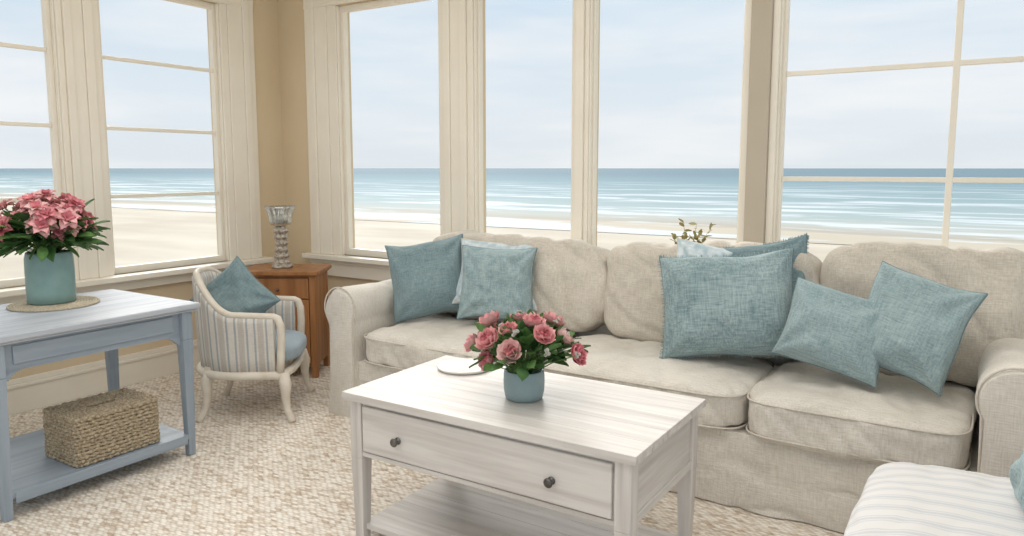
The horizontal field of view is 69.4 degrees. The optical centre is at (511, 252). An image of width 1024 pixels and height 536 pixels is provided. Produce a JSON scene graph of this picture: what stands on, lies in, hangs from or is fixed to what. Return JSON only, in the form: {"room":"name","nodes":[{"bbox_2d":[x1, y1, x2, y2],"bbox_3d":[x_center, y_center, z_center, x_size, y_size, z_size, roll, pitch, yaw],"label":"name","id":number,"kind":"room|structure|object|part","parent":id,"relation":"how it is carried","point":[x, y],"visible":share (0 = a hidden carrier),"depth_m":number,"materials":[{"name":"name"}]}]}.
{"room":"living room","nodes":[
{"label":"living room","id":0,"kind":"room"},
{"bbox_2d":[0,0,284,379],"bbox_3d":[-3.454,-0.452,3.281,0.140,2.950,6.290,4,8,32],"label":"wall","id":1,"kind":"structure","parent":0,"point":[265,12],"depth_m":5.59,"materials":[{"name":"beige paint"}]},
{"bbox_2d":[0,0,66,287],"bbox_3d":[-2.922,-0.702,4.033,0.075,1.825,0.870,4,8,32],"label":"window","id":2,"kind":"structure","parent":1,"relation":"in","point":[47,6],"depth_m":4.34,"materials":[{"name":"beige paint"}]},
{"bbox_3d":[-2.935,-0.718,4.040,0.021,0.889,0.790,4,8,32],"label":"muntins","id":3,"kind":"part","parent":2,"relation":"part of","materials":[{"name":"beige wood"}]},
{"bbox_2d":[54,0,113,279],"bbox_3d":[-2.580,-0.752,4.471,0.032,1.825,0.250,4,8,32],"label":"trim","id":4,"kind":"structure","parent":1,"relation":"attached to","point":[76,21],"depth_m":4.46,"materials":[{"name":"beige paint"}]},
{"bbox_2d":[7,339,199,415],"bbox_3d":[-3.419,0.926,3.334,0.030,0.200,6.150,4,8,32],"label":"baseboard","id":5,"kind":"structure","parent":1,"relation":"attached to","point":[31,392],"depth_m":4.56,"materials":[{"name":"beige paint"}]},
{"bbox_2d":[0,257,273,303],"bbox_3d":[-3.161,0.312,3.635,0.130,0.100,4.850,4,8,32],"label":"trim","id":6,"kind":"structure","parent":1,"relation":"attached to","point":[141,279],"depth_m":4.77,"materials":[{"name":"beige paint"}]},
{"bbox_2d":[97,0,229,273],"bbox_3d":[-2.328,-0.809,4.965,0.075,1.825,0.870,4,8,32],"label":"window","id":7,"kind":"structure","parent":1,"relation":"in","point":[213,9],"depth_m":5.22,"materials":[{"name":"beige paint"}]},
{"bbox_3d":[-2.340,-0.825,4.971,0.021,0.889,0.790,4,8,32],"label":"muntins","id":8,"kind":"part","parent":7,"relation":"part of","materials":[{"name":"beige wood"}]},
{"bbox_2d":[206,0,252,9],"bbox_3d":[-3.192,-1.599,3.405,0.030,0.100,4.800,4,8,32],"label":"trim","id":9,"kind":"structure","parent":1,"relation":"attached to","point":[238,3],"depth_m":5.28,"materials":[{"name":"beige paint"}]},
{"bbox_2d":[218,0,261,260],"bbox_3d":[-1.976,-0.910,5.405,0.038,1.925,0.275,4,8,32],"label":"trim","id":10,"kind":"structure","parent":1,"relation":"attached to","point":[235,23],"depth_m":5.39,"materials":[{"name":"beige paint"}]},
{"bbox_2d":[0,360,843,535],"bbox_3d":[-0.152,1.327,1.376,7.960,0.150,6.290,4,8,32],"label":"floor","id":11,"kind":"structure","parent":0,"point":[252,471],"depth_m":3.29,"materials":[{"name":"carpet"}]},
{"bbox_2d":[0,289,199,522],"bbox_3d":[-2.075,0.635,3.431,0.760,0.755,0.930,4,8,32],"label":"console desk","id":12,"kind":"object","parent":11,"relation":"on","point":[121,319],"visible":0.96,"depth_m":3.25,"materials":[{"name":"blue paint"}]},
{"bbox_2d":[6,296,99,311],"bbox_3d":[-2.172,0.240,3.514,0.381,0.012,0.381,4,8,32],"label":"woven placemat","id":13,"kind":"object","parent":12,"relation":"on","point":[81,301],"visible":0.57,"depth_m":3.43,"materials":[{"name":"beige wicker"}]},
{"bbox_2d":[0,189,109,304],"bbox_3d":[-2.187,-0.028,3.488,0.535,0.524,0.558,4,8,32],"label":"flower vase","id":14,"kind":"object","parent":13,"relation":"on","point":[39,221],"visible":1,"depth_m":3.41,"materials":[{"name":"teal ceramic"}]},
{"bbox_3d":[-1.794,0.372,3.221,0.007,0.075,0.690,4,8,32],"label":"drawer","id":15,"kind":"part","parent":12,"relation":"part of","materials":[{"name":"blue paint"}]},
{"bbox_2d":[10,423,188,502],"bbox_3d":[-2.068,0.922,3.463,0.693,0.047,0.815,4,8,32],"label":"shelf","id":16,"kind":"object","parent":12,"relation":"attached to","point":[34,474],"depth_m":3.26,"materials":[{"name":"blue wood"}]},
{"bbox_2d":[42,388,159,467],"bbox_3d":[-1.886,0.796,3.412,0.302,0.226,0.397,4,8,32],"label":"woven basket","id":17,"kind":"object","parent":12,"relation":"on","point":[86,431],"visible":1,"depth_m":3.31,"materials":[{"name":"wicker"}]},
{"bbox_2d":[192,266,314,422],"bbox_3d":[-1.523,0.498,4.323,0.605,0.838,0.622,-1,7,-5],"label":"barrel armchair","id":18,"kind":"object","parent":11,"relation":"on","point":[232,346],"visible":0.94,"depth_m":4.07,"materials":[{"name":"beige fabric"}]},
{"bbox_2d":[190,256,280,312],"bbox_3d":[-1.605,0.274,4.276,0.498,0.505,0.208,1,7,13],"label":"throw pillow","id":19,"kind":"object","parent":18,"relation":"on","point":[236,289],"visible":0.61,"depth_m":4.25,"materials":[{"name":"teal fabric"}]},
{"bbox_2d":[275,330,306,361],"bbox_3d":[-1.484,0.540,4.334,0.521,0.143,0.472,-1,7,-5],"label":"seat cushion","id":20,"kind":"object","parent":18,"relation":"on","point":[295,341],"depth_m":4.27,"materials":[{"name":"blue fabric"}]},
{"bbox_2d":[247,264,331,377],"bbox_3d":[-1.547,0.460,5.089,0.540,0.725,0.390,0,7,0],"label":"side table","id":21,"kind":"object","parent":11,"relation":"on","point":[307,282],"visible":0.48,"depth_m":4.93,"materials":[{"name":"brown wood"}]},
{"bbox_2d":[271,216,292,268],"bbox_3d":[-1.566,-0.109,5.019,0.206,0.419,0.206,4,8,32],"label":"candle holder","id":22,"kind":"object","parent":21,"relation":"on","point":[281,261],"visible":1,"depth_m":4.99,"materials":[{"name":"silver metal"}]},
{"bbox_2d":[275,216,285,223],"bbox_3d":[-1.566,-0.225,5.006,0.072,0.055,0.072,4,8,32],"label":"candle","id":23,"kind":"object","parent":22,"relation":"on","point":[278,219],"depth_m":4.98,"materials":[{"name":"white wax"}]},
{"bbox_2d":[342,355,705,535],"bbox_3d":[0.029,0.805,2.716,1.165,0.580,0.648,4,8,32],"label":"coffee table","id":24,"kind":"object","parent":11,"relation":"on","point":[588,457],"visible":0.94,"depth_m":2.56,"materials":[{"name":"white wood"}]},
{"bbox_2d":[437,358,485,374],"bbox_3d":[-0.195,0.468,3.051,0.230,0.012,0.230,4,8,32],"label":"coaster","id":25,"kind":"object","parent":24,"relation":"on","point":[460,366],"visible":0.75,"depth_m":3.03,"materials":[{"name":"white ceramic"}]},
{"bbox_3d":[-0.124,0.676,2.459,0.999,0.172,0.016,4,8,32],"label":"drawer","id":26,"kind":"part","parent":24,"relation":"part of","materials":[{"name":"white wood"}]},
{"bbox_2d":[367,478,677,535],"bbox_3d":[0.032,1.037,2.748,1.075,0.023,0.544,4,8,32],"label":"shelf","id":27,"kind":"object","parent":24,"relation":"attached to","point":[443,507],"depth_m":2.83,"materials":[{"name":"white wood"}]},
{"bbox_2d":[463,309,590,402],"bbox_3d":[0.044,0.362,2.648,0.440,0.314,0.456,-2,7,-19],"label":"flower vase","id":28,"kind":"object","parent":24,"relation":"on","point":[541,338],"visible":1,"depth_m":2.56,"materials":[{"name":"blue ceramic"}]},
{"bbox_2d":[324,230,1023,532],"bbox_3d":[0.604,0.441,3.696,3.393,1.085,0.965,4,8,32],"label":"slipcovered sofa","id":29,"kind":"object","parent":11,"relation":"on","point":[787,438],"visible":0.53,"depth_m":3.07,"materials":[{"name":"white fabric"}]},
{"bbox_3d":[-0.734,0.516,4.534,0.245,0.741,0.880,4,8,32],"label":"arm","id":30,"kind":"part","parent":29,"relation":"part of","materials":[{"name":"white fabric"}]},
{"bbox_2d":[385,234,462,323],"bbox_3d":[-0.484,0.146,4.321,0.512,0.508,0.272,-1,7,-7],"label":"throw pillow","id":31,"kind":"object","parent":29,"relation":"on","point":[424,276],"visible":0.8,"depth_m":4.25,"materials":[{"name":"teal fabric"}]},
{"bbox_2d":[366,313,572,370],"bbox_3d":[-0.231,0.518,4.122,1.081,0.243,0.765,4,8,32],"label":"seat cushion","id":32,"kind":"object","parent":29,"relation":"on","point":[390,346],"depth_m":4.00,"materials":[{"name":"white fabric"}]},
{"bbox_2d":[452,238,536,311],"bbox_3d":[-0.075,0.117,4.202,0.521,0.382,0.184,2,7,16],"label":"throw pillow","id":33,"kind":"object","parent":29,"relation":"on","point":[492,245],"visible":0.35,"depth_m":4.22,"materials":[{"name":"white fabric"}]},
{"bbox_2d":[456,245,537,318],"bbox_3d":[-0.083,0.169,4.075,0.436,0.409,0.210,1,7,10],"label":"throw pillow","id":34,"kind":"object","parent":29,"relation":"on","point":[501,280],"visible":0.87,"depth_m":4.01,"materials":[{"name":"teal fabric"}]},
{"bbox_2d":[433,230,609,331],"bbox_3d":[0.035,0.155,4.321,1.244,0.552,0.309,4,-1,32],"label":"cushion","id":35,"kind":"object","parent":29,"relation":"on","point":[571,281],"depth_m":4.02,"materials":[{"name":"fabric"}]},
{"bbox_2d":[544,334,772,428],"bbox_3d":[0.661,0.583,3.563,1.077,0.240,0.757,4,8,32],"label":"seat cushion","id":36,"kind":"object","parent":29,"relation":"on","point":[727,385],"depth_m":3.29,"materials":[{"name":"white fabric"}]},
{"bbox_2d":[663,238,732,310],"bbox_3d":[0.939,0.131,3.549,0.406,0.389,0.185,2,7,20],"label":"throw pillow","id":37,"kind":"object","parent":29,"relation":"on","point":[687,248],"visible":0.2,"depth_m":3.55,"materials":[{"name":"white fabric"}]},
{"bbox_3d":[0.802,0.471,4.012,3.328,0.953,0.215,4,8,32],"label":"frame","id":38,"kind":"part","parent":29,"relation":"part of","materials":[{"name":"white fabric"}]},
{"bbox_2d":[604,240,821,358],"bbox_3d":[0.992,0.218,3.720,1.082,0.562,0.301,4,-1,32],"label":"cushion","id":39,"kind":"object","parent":29,"relation":"on","point":[633,306],"depth_m":3.79,"materials":[{"name":"fabric"}]},
{"bbox_2d":[657,245,796,359],"bbox_3d":[0.985,0.235,3.369,0.682,0.550,0.291,3,7,21],"label":"throw pillow","id":40,"kind":"object","parent":29,"relation":"on","point":[740,306],"visible":0.86,"depth_m":3.29,"materials":[{"name":"teal fabric"}]},
{"bbox_2d":[719,233,808,291],"bbox_3d":[1.140,0.175,3.472,0.583,0.545,0.212,3,7,23],"label":"throw pillow","id":41,"kind":"object","parent":29,"relation":"on","point":[800,243],"visible":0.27,"depth_m":3.44,"materials":[{"name":"teal fabric"}]},
{"bbox_2d":[771,277,879,387],"bbox_3d":[1.324,0.316,3.026,0.470,0.394,0.248,4,8,34],"label":"throw pillow","id":42,"kind":"object","parent":29,"relation":"on","point":[827,328],"visible":0.85,"depth_m":2.96,"materials":[{"name":"teal fabric"}]},
{"bbox_2d":[748,361,977,469],"bbox_3d":[1.445,0.641,3.063,0.814,0.240,0.747,4,8,32],"label":"seat cushion","id":43,"kind":"object","parent":29,"relation":"on","point":[796,408],"depth_m":2.83,"materials":[{"name":"white fabric"}]},
{"bbox_2d":[820,241,1023,386],"bbox_3d":[1.784,0.256,3.218,0.845,0.602,0.311,4,-1,32],"label":"cushion","id":44,"kind":"object","parent":29,"relation":"on","point":[998,272],"depth_m":3.04,"materials":[{"name":"fabric"}]},
{"bbox_2d":[868,261,987,396],"bbox_3d":[1.558,0.285,2.904,0.293,0.472,0.436,-4,8,-32],"label":"throw pillow","id":45,"kind":"object","parent":29,"relation":"on","point":[918,329],"visible":0.88,"depth_m":2.81,"materials":[{"name":"teal fabric"}]},
{"bbox_3d":[1.920,0.708,2.860,0.244,0.741,0.880,4,8,32],"label":"arm","id":46,"kind":"part","parent":29,"relation":"part of","materials":[{"name":"white fabric"}]},
{"bbox_2d":[844,462,1023,535],"bbox_3d":[1.321,0.715,1.910,0.805,0.944,0.806,4,8,32],"label":"striped armchair","id":47,"kind":"object","parent":11,"relation":"on","point":[898,498],"visible":1,"depth_m":1.98,"materials":[{"name":"white fabric"}]},
{"bbox_2d":[1009,448,1023,509],"bbox_3d":[1.387,0.511,1.854,0.188,0.373,0.412,3,7,25],"label":"throw pillow","id":48,"kind":"object","parent":47,"relation":"on","point":[1016,472],"visible":0.99,"depth_m":1.97,"materials":[{"name":"teal fabric"}]},
{"bbox_2d":[277,0,599,297],"bbox_3d":[1.555,-0.505,3.741,7.820,2.950,0.140,4,8,32],"label":"wall","id":49,"kind":"structure","parent":0,"point":[291,30],"depth_m":5.63,"materials":[{"name":"beige paint"}]},
{"bbox_2d":[304,0,341,254],"bbox_3d":[-1.403,-0.938,5.477,0.305,1.905,0.035,4,8,32],"label":"trim","id":50,"kind":"structure","parent":49,"relation":"attached to","point":[319,22],"depth_m":5.47,"materials":[{"name":"beige paint"}]},
{"bbox_2d":[303,0,364,8],"bbox_3d":[0.601,-1.690,4.113,5.050,0.100,0.030,4,8,32],"label":"trim","id":51,"kind":"structure","parent":49,"relation":"attached to","point":[316,3],"depth_m":5.32,"materials":[{"name":"beige paint"}]},
{"bbox_2d":[302,252,390,280],"bbox_3d":[0.595,0.233,4.323,5.130,0.160,0.115,4,8,32],"label":"trim","id":52,"kind":"structure","parent":49,"relation":"attached to","point":[377,269],"depth_m":5.40,"materials":[{"name":"beige paint"}]},
{"bbox_2d":[670,218,716,243],"bbox_3d":[0.976,0.004,3.990,0.246,0.372,0.159,4,8,32],"label":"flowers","id":53,"kind":"object","parent":52,"relation":"on","point":[699,232],"visible":0.35,"depth_m":3.99,"materials":[{"name":"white plant"}]},
{"bbox_2d":[336,0,440,257],"bbox_3d":[-0.848,-0.856,5.197,0.950,1.805,0.075,4,8,32],"label":"window","id":54,"kind":"structure","parent":49,"relation":"in","point":[341,11],"depth_m":5.40,"materials":[{"name":"beige paint"}]},
{"bbox_2d":[438,0,474,234],"bbox_3d":[-0.366,-0.814,4.830,0.270,1.805,0.032,4,8,32],"label":"trim","id":55,"kind":"structure","parent":49,"relation":"attached to","point":[456,43],"depth_m":4.81,"materials":[{"name":"beige paint"}]},
{"bbox_2d":[473,0,572,232],"bbox_3d":[0.079,-0.789,4.613,0.725,1.805,0.075,4,8,32],"label":"window","id":56,"kind":"structure","parent":49,"relation":"in","point":[477,4],"depth_m":4.78,"materials":[{"name":"beige paint"}]},
{"bbox_2d":[571,0,589,241],"bbox_3d":[0.397,-0.759,4.350,0.107,1.805,0.030,4,8,32],"label":"trim","id":57,"kind":"structure","parent":49,"relation":"attached to","point":[581,8],"depth_m":4.34,"materials":[{"name":"beige paint"}]},
{"bbox_2d":[587,0,745,245],"bbox_3d":[0.848,-0.733,4.128,0.903,1.805,0.075,4,8,32],"label":"window","id":58,"kind":"structure","parent":49,"relation":"in","point":[594,4],"depth_m":4.34,"materials":[{"name":"beige paint"}]},
{"bbox_2d":[743,0,773,242],"bbox_3d":[1.266,-0.745,3.788,0.103,1.905,0.045,4,8,32],"label":"trim","id":59,"kind":"structure","parent":49,"relation":"attached to","point":[762,13],"depth_m":3.78,"materials":[{"name":"beige paint"}]},
{"bbox_2d":[738,0,781,243],"bbox_3d":[1.272,-0.696,3.804,0.173,1.805,0.020,4,8,32],"label":"trim","id":60,"kind":"structure","parent":49,"relation":"attached to","point":[777,3],"depth_m":3.79,"materials":[{"name":"beige paint"}]},
{"bbox_2d":[772,0,1023,246],"bbox_3d":[2.005,-0.649,3.398,1.512,1.805,0.075,4,8,32],"label":"window","id":61,"kind":"structure","parent":49,"relation":"in","point":[785,12],"depth_m":3.53,"materials":[{"name":"beige paint"}]},
{"bbox_3d":[2.013,-0.651,3.411,1.452,1.745,0.025,4,8,32],"label":"muntins","id":62,"kind":"part","parent":61,"relation":"part of","materials":[{"name":"beige wood"}]},
{"label":"outside","id":63,"kind":"structure","parent":0,"visible":0},
{"bbox_2d":[0,168,1023,251],"bbox_3d":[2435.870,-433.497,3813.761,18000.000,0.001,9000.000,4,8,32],"label":"sea","id":64,"kind":"structure","parent":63,"point":[649,201],"depth_m":100.27,"materials":[{"name":"liquid"}]},
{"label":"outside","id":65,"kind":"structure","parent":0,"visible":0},
{"bbox_2d":[0,202,851,279],"bbox_3d":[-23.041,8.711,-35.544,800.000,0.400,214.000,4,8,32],"label":"ground","id":66,"kind":"structure","parent":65,"point":[140,236],"depth_m":47.86,"materials":[{"name":"beige sand"}]}
]}

